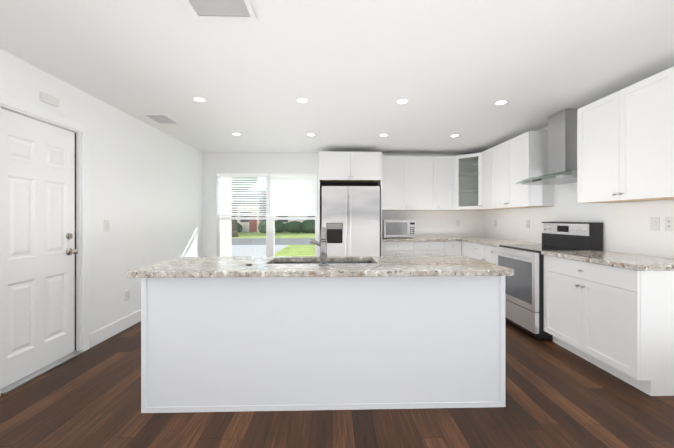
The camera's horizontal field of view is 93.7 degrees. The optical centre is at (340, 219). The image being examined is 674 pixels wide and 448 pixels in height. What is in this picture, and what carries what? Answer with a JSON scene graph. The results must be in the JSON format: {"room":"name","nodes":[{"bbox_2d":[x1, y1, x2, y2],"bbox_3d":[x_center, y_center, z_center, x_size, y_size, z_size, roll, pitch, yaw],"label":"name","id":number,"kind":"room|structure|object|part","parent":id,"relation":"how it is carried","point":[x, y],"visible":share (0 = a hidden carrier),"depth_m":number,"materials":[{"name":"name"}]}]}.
{"room":"kitchen","nodes":[
{"label":"kitchen","id":0,"kind":"room"},
{"bbox_2d":[0,49,202,333],"bbox_3d":[-2.456,0.019,1.590,0.150,2.440,8.500,0,0,-2],"label":"wall","id":1,"kind":"structure","parent":0,"point":[145,189],"depth_m":3.54,"materials":[{"name":"white paint"}]},
{"bbox_2d":[1,108,74,388],"bbox_3d":[-2.463,0.211,2.566,0.040,2.013,0.686,0,0,-2],"label":"door","id":2,"kind":"structure","parent":1,"relation":"in","point":[37,261],"depth_m":2.53,"materials":[{"name":"white paint"}]},
{"bbox_2d":[66,233,77,254],"bbox_3d":[-2.413,0.226,2.845,0.076,0.202,0.064,0,0,-2],"label":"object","id":3,"kind":"structure","parent":2,"relation":"attached to","point":[69,251],"depth_m":2.83,"materials":[{"name":"silver metal"}]},
{"bbox_2d":[0,92,88,395],"bbox_3d":[-2.459,0.176,2.576,0.138,2.128,0.886,0,0,-2],"label":"door frame","id":4,"kind":"structure","parent":1,"relation":"attached to","point":[26,109],"depth_m":2.93,"materials":[{"name":"white paint"}]},
{"bbox_2d":[40,92,58,106],"bbox_3d":[-2.392,-0.980,2.598,0.033,0.070,0.150,0,0,-2],"label":"door chime","id":5,"kind":"object","parent":1,"relation":"attached to","point":[49,99],"visible":1,"depth_m":2.58,"materials":[{"name":"white plastic"}]},
{"bbox_2d":[75,133,75,350],"bbox_3d":[-2.474,0.211,2.919,0.037,2.013,0.021,0,0,-2],"label":"door frame","id":6,"kind":"structure","parent":1,"relation":"in","point":[75,241],"depth_m":2.92,"materials":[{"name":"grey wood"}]},
{"bbox_2d":[104,220,109,231],"bbox_3d":[-2.419,0.070,3.268,0.014,0.120,0.072,0,0,-2],"label":"light switch","id":7,"kind":"object","parent":1,"relation":"attached to","point":[106,225],"visible":1,"depth_m":3.26,"materials":[{"name":"white plastic"}]},
{"bbox_2d":[89,310,140,347],"bbox_3d":[-2.450,1.173,4.363,0.017,0.135,2.655,0,0,-2],"label":"baseboard","id":8,"kind":"structure","parent":1,"relation":"attached to","point":[107,332],"depth_m":3.34,"materials":[{"name":"white paint"}]},
{"bbox_2d":[125,289,129,300],"bbox_3d":[-2.430,0.870,3.602,0.010,0.120,0.072,0,0,-2],"label":"electrical outlet","id":9,"kind":"object","parent":1,"relation":"attached to","point":[127,295],"visible":1,"depth_m":3.59,"materials":[{"name":"white plastic"}]},
{"bbox_2d":[0,320,673,447],"bbox_3d":[0.173,1.270,1.662,5.410,0.060,8.500,0,0,-2],"label":"floor","id":10,"kind":"structure","parent":0,"point":[557,396],"depth_m":1.97,"materials":[{"name":"brown wood"}]},
{"bbox_2d":[1,351,83,394],"bbox_3d":[-2.441,1.229,2.576,0.135,0.020,0.710,0,0,-2],"label":"threshold","id":11,"kind":"object","parent":10,"relation":"on","point":[30,377],"visible":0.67,"depth_m":2.50,"materials":[{"name":"silver metal"}]},
{"bbox_2d":[141,275,510,412],"bbox_3d":[-0.105,0.800,2.389,2.362,0.880,0.676,0,0,-2],"label":"kitchen island","id":12,"kind":"object","parent":10,"relation":"on","point":[323,331],"depth_m":2.05,"materials":[{"name":"white paint"}]},
{"bbox_2d":[127,256,513,278],"bbox_3d":[-0.118,0.339,2.305,2.424,0.039,0.699,0,0,-2],"label":"island countertop","id":13,"kind":"structure","parent":12,"relation":"on","point":[253,267],"depth_m":2.04,"materials":[{"name":"beige stone"}]},
{"bbox_2d":[311,231,326,266],"bbox_3d":[-0.147,0.198,2.204,0.117,0.243,0.077,0,0,-2],"label":"faucet","id":14,"kind":"object","parent":13,"relation":"on","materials":[{"name":"silver metal"}]},
{"bbox_2d":[275,259,370,262],"bbox_3d":[-0.139,0.458,2.464,0.833,0.223,0.403,0,0,-2],"label":"sink","id":15,"kind":"object","parent":13,"relation":"in","point":[276,260],"depth_m":2.66,"materials":[{"name":"silver metal"}]},
{"bbox_2d":[322,186,379,255],"bbox_3d":[0.149,0.357,5.353,0.925,1.764,0.761,0,0,-2],"label":"refrigerator","id":16,"kind":"object","parent":10,"relation":"on","point":[351,219],"visible":0.56,"depth_m":5.03,"materials":[{"name":"silver metal"}]},
{"bbox_2d":[382,240,417,255],"bbox_3d":[0.953,0.800,5.479,0.573,0.880,0.607,0,0,-2],"label":"base cabinet","id":17,"kind":"object","parent":10,"relation":"on","point":[389,247],"depth_m":5.18,"materials":[{"name":"white paint"}]},
{"bbox_2d":[382,236,497,239],"bbox_3d":[1.643,0.340,5.484,1.955,0.040,0.636,0,0,-2],"label":"countertop","id":18,"kind":"structure","parent":17,"relation":"on","point":[446,237],"depth_m":5.20,"materials":[{"name":"beige stone"}]},
{"bbox_2d":[382,220,415,237],"bbox_3d":[0.992,0.166,5.520,0.550,0.306,0.394,0,0,-2],"label":"microwave","id":19,"kind":"object","parent":18,"relation":"on","point":[398,228],"visible":0.98,"depth_m":5.33,"materials":[{"name":"silver metal"}]},
{"bbox_2d":[418,240,449,255],"bbox_3d":[1.439,0.800,5.493,0.631,0.880,0.607,0,0,-2],"label":"base cabinet","id":20,"kind":"object","parent":10,"relation":"on","point":[425,247],"depth_m":5.19,"materials":[{"name":"white paint"}]},
{"bbox_2d":[450,240,457,255],"bbox_3d":[1.808,0.800,5.503,0.341,0.880,0.607,0,0,-2],"label":"base cabinet","id":21,"kind":"object","parent":10,"relation":"on","point":[453,243],"depth_m":5.20,"materials":[{"name":"white paint"}]},
{"bbox_2d":[458,240,469,256],"bbox_3d":[2.284,0.800,5.041,0.700,0.880,0.380,0,0,-2],"label":"base cabinet","id":22,"kind":"object","parent":10,"relation":"on","point":[463,245],"depth_m":5.10,"materials":[{"name":"white paint"}]},
{"bbox_2d":[470,244,553,263],"bbox_3d":[2.332,0.800,4.444,0.636,0.880,0.933,0,0,-2],"label":"base cabinet","id":23,"kind":"object","parent":10,"relation":"on","point":[483,252],"depth_m":4.44,"materials":[{"name":"white paint"}]},
{"bbox_2d":[470,240,541,247],"bbox_3d":[2.314,0.340,4.579,0.663,0.040,1.209,0,0,-2],"label":"countertop","id":24,"kind":"structure","parent":23,"relation":"on","point":[493,243],"depth_m":4.31,"materials":[{"name":"beige stone"}]},
{"bbox_2d":[493,222,602,339],"bbox_3d":[2.279,0.637,3.588,0.769,1.204,0.769,0,0,-2],"label":"range","id":25,"kind":"object","parent":10,"relation":"on","point":[524,297],"visible":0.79,"depth_m":3.39,"materials":[{"name":"silver metal"}]},
{"bbox_2d":[544,256,673,395],"bbox_3d":[2.380,0.800,2.711,0.636,0.880,0.987,0,0,-2],"label":"base cabinet","id":26,"kind":"object","parent":10,"relation":"on","point":[611,312],"depth_m":2.39,"materials":[{"name":"white paint"}]},
{"bbox_2d":[542,252,673,271],"bbox_3d":[2.365,0.340,2.701,0.663,0.040,1.008,0,0,-2],"label":"countertop","id":27,"kind":"structure","parent":26,"relation":"on","point":[632,262],"depth_m":2.50,"materials":[{"name":"beige stone"}]},
{"bbox_2d":[0,0,673,153],"bbox_3d":[0.173,-1.220,1.663,5.410,0.040,8.500,0,0,-2],"label":"ceiling","id":28,"kind":"structure","parent":0,"point":[352,71],"depth_m":2.44,"materials":[{"name":"white paint"}]},
{"bbox_2d":[141,113,180,123],"bbox_3d":[-2.136,-1.193,3.770,0.270,0.013,0.360,0,0,-2],"label":"ceiling vent","id":29,"kind":"object","parent":28,"relation":"in","point":[162,118],"visible":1,"depth_m":3.73,"materials":[{"name":"white metal"}]},
{"bbox_2d":[192,96,206,101],"bbox_3d":[-1.414,-1.197,3.160,0.144,0.005,0.144,0,0,-2],"label":"recessed light","id":30,"kind":"object","parent":28,"relation":"in","point":[198,98],"visible":1,"depth_m":3.16,"materials":[{"name":"white paint"}]},
{"bbox_2d":[183,0,255,19],"bbox_3d":[-0.680,-1.193,1.754,0.360,0.013,0.250,0,0,-2],"label":"ceiling vent","id":31,"kind":"object","parent":28,"relation":"in","point":[225,9],"visible":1,"depth_m":1.80,"materials":[{"name":"white metal"}]},
{"bbox_2d":[295,97,308,102],"bbox_3d":[-0.389,-1.197,3.188,0.144,0.005,0.144,0,0,-2],"label":"recessed light","id":32,"kind":"object","parent":28,"relation":"in","point":[303,100],"visible":1,"depth_m":3.18,"materials":[{"name":"white paint"}]},
{"bbox_2d":[395,99,409,103],"bbox_3d":[0.625,-1.197,3.216,0.144,0.005,0.144,0,0,-2],"label":"recessed light","id":33,"kind":"object","parent":28,"relation":"in","point":[401,101],"visible":1,"depth_m":3.21,"materials":[{"name":"white paint"}]},
{"bbox_2d":[493,100,508,104],"bbox_3d":[1.645,-1.197,3.244,0.144,0.005,0.144,0,0,-2],"label":"recessed light","id":34,"kind":"object","parent":28,"relation":"in","point":[499,102],"visible":1,"depth_m":3.24,"materials":[{"name":"white paint"}]},
{"bbox_2d":[202,152,482,256],"bbox_3d":[0.058,0.020,5.836,5.110,2.440,0.150,0,0,-2],"label":"wall","id":35,"kind":"structure","parent":0,"point":[435,223],"depth_m":5.73,"materials":[{"name":"white paint"}]},
{"bbox_2d":[217,174,317,255],"bbox_3d":[-1.355,0.010,5.765,1.860,1.670,0.145,0,0,-2],"label":"window","id":36,"kind":"structure","parent":35,"relation":"in","point":[270,226],"depth_m":5.78,"materials":[{"name":"white paint"}]},
{"bbox_2d":[217,173,316,215],"bbox_3d":[-1.335,-0.439,5.733,1.796,0.769,0.048,0,0,-2],"label":"window blinds","id":37,"kind":"object","parent":36,"relation":"attached to","point":[293,194],"visible":0.96,"depth_m":5.74,"materials":[{"name":"white plastic"}]},
{"bbox_2d":[483,126,673,258],"bbox_3d":[2.802,0.019,1.735,0.150,2.440,8.500,0,0,-2],"label":"wall","id":38,"kind":"structure","parent":0,"point":[626,227],"depth_m":3.22,"materials":[{"name":"white paint"}]},
{"bbox_2d":[455,152,482,205],"bbox_3d":[2.161,-0.658,5.350,0.330,0.880,0.334,0,0,-2],"label":"upper cabinet","id":39,"kind":"object","parent":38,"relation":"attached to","point":[468,167],"depth_m":5.60,"materials":[{"name":"white paint"}]},
{"bbox_3d":[2.306,-0.630,5.500,0.628,0.940,0.640,0,0,-2],"label":"cab corner glass","id":40,"kind":"part","parent":39,"relation":"part of","materials":[{"name":"grey glass"}]},
{"bbox_2d":[526,220,529,227],"bbox_3d":[2.645,0.070,4.477,0.010,0.120,0.072,0,0,-2],"label":"electrical outlet","id":41,"kind":"object","parent":38,"relation":"attached to","point":[527,223],"visible":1,"depth_m":4.46,"materials":[{"name":"white plastic"}]},
{"bbox_2d":[515,109,576,184],"bbox_3d":[2.425,-0.808,3.563,0.497,0.776,0.744,0,0,-2],"label":"range hood","id":42,"kind":"object","parent":38,"relation":"attached to","point":[562,146],"visible":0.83,"depth_m":3.46,"materials":[{"name":"silver metal"}]},
{"bbox_2d":[650,217,659,230],"bbox_3d":[2.692,0.040,2.712,0.014,0.120,0.072,0,0,-2],"label":"light switch","id":43,"kind":"object","parent":38,"relation":"attached to","point":[654,223],"visible":1,"depth_m":2.70,"materials":[{"name":"white plastic"}]},
{"bbox_2d":[665,217,673,230],"bbox_3d":[2.697,0.040,2.592,0.010,0.120,0.072,0,0,-2],"label":"electrical outlet","id":44,"kind":"object","parent":38,"relation":"attached to","point":[669,223],"visible":1,"depth_m":2.59,"materials":[{"name":"white plastic"}]},
{"label":"outside","id":45,"kind":"structure","parent":0,"visible":0},
{"bbox_2d":[232,232,314,255],"bbox_3d":[-1.606,1.551,62.986,140.000,0.100,113.700,0,0,-2],"label":"ground","id":46,"kind":"structure","parent":45,"point":[236,250],"depth_m":18.54,"materials":[{"name":"green plant"}]},
{"bbox_2d":[221,177,231,255],"bbox_3d":[-2.948,-0.035,7.104,0.350,3.050,1.950,0,0,-2],"label":"column","id":47,"kind":"structure","parent":46,"relation":"on","point":[224,241],"depth_m":7.70,"materials":[{"name":"white paint"}]},
{"bbox_2d":[232,177,256,236],"bbox_3d":[-9.211,-3.135,27.275,5.954,9.271,6.626,0,0,-2],"label":"tree","id":48,"kind":"object","parent":46,"relation":"on","point":[234,222],"depth_m":26.37,"materials":[{"name":"brown plant"}]},
{"bbox_2d":[232,191,265,231],"bbox_3d":[-15.820,-1.128,41.439,13.400,5.250,11.000,0,0,-2],"label":"house","id":49,"kind":"structure","parent":46,"relation":"on","point":[244,223],"depth_m":36.59,"materials":[{"name":"beige paint"}]},
{"bbox_2d":[249,214,256,231],"bbox_3d":[-10.158,0.396,36.542,0.850,2.200,0.080,0,0,-2],"label":"front door","id":50,"kind":"structure","parent":49,"relation":"attached to","point":[251,229],"depth_m":36.52,"materials":[{"name":"brown"}]},
{"bbox_2d":[237,220,314,232],"bbox_3d":[-7.264,0.896,35.069,19.665,1.938,3.353,0,0,-2],"label":"hedge","id":51,"kind":"object","parent":46,"relation":"on","point":[289,227],"depth_m":34.23,"materials":[{"name":"green plant"}]},
{"bbox_2d":[263,201,314,231],"bbox_3d":[-1.698,-1.128,40.826,14.400,5.250,11.000,0,0,-2],"label":"house","id":52,"kind":"structure","parent":46,"relation":"on","point":[284,221],"depth_m":35.71,"materials":[{"name":"beige paint"}]}
]}

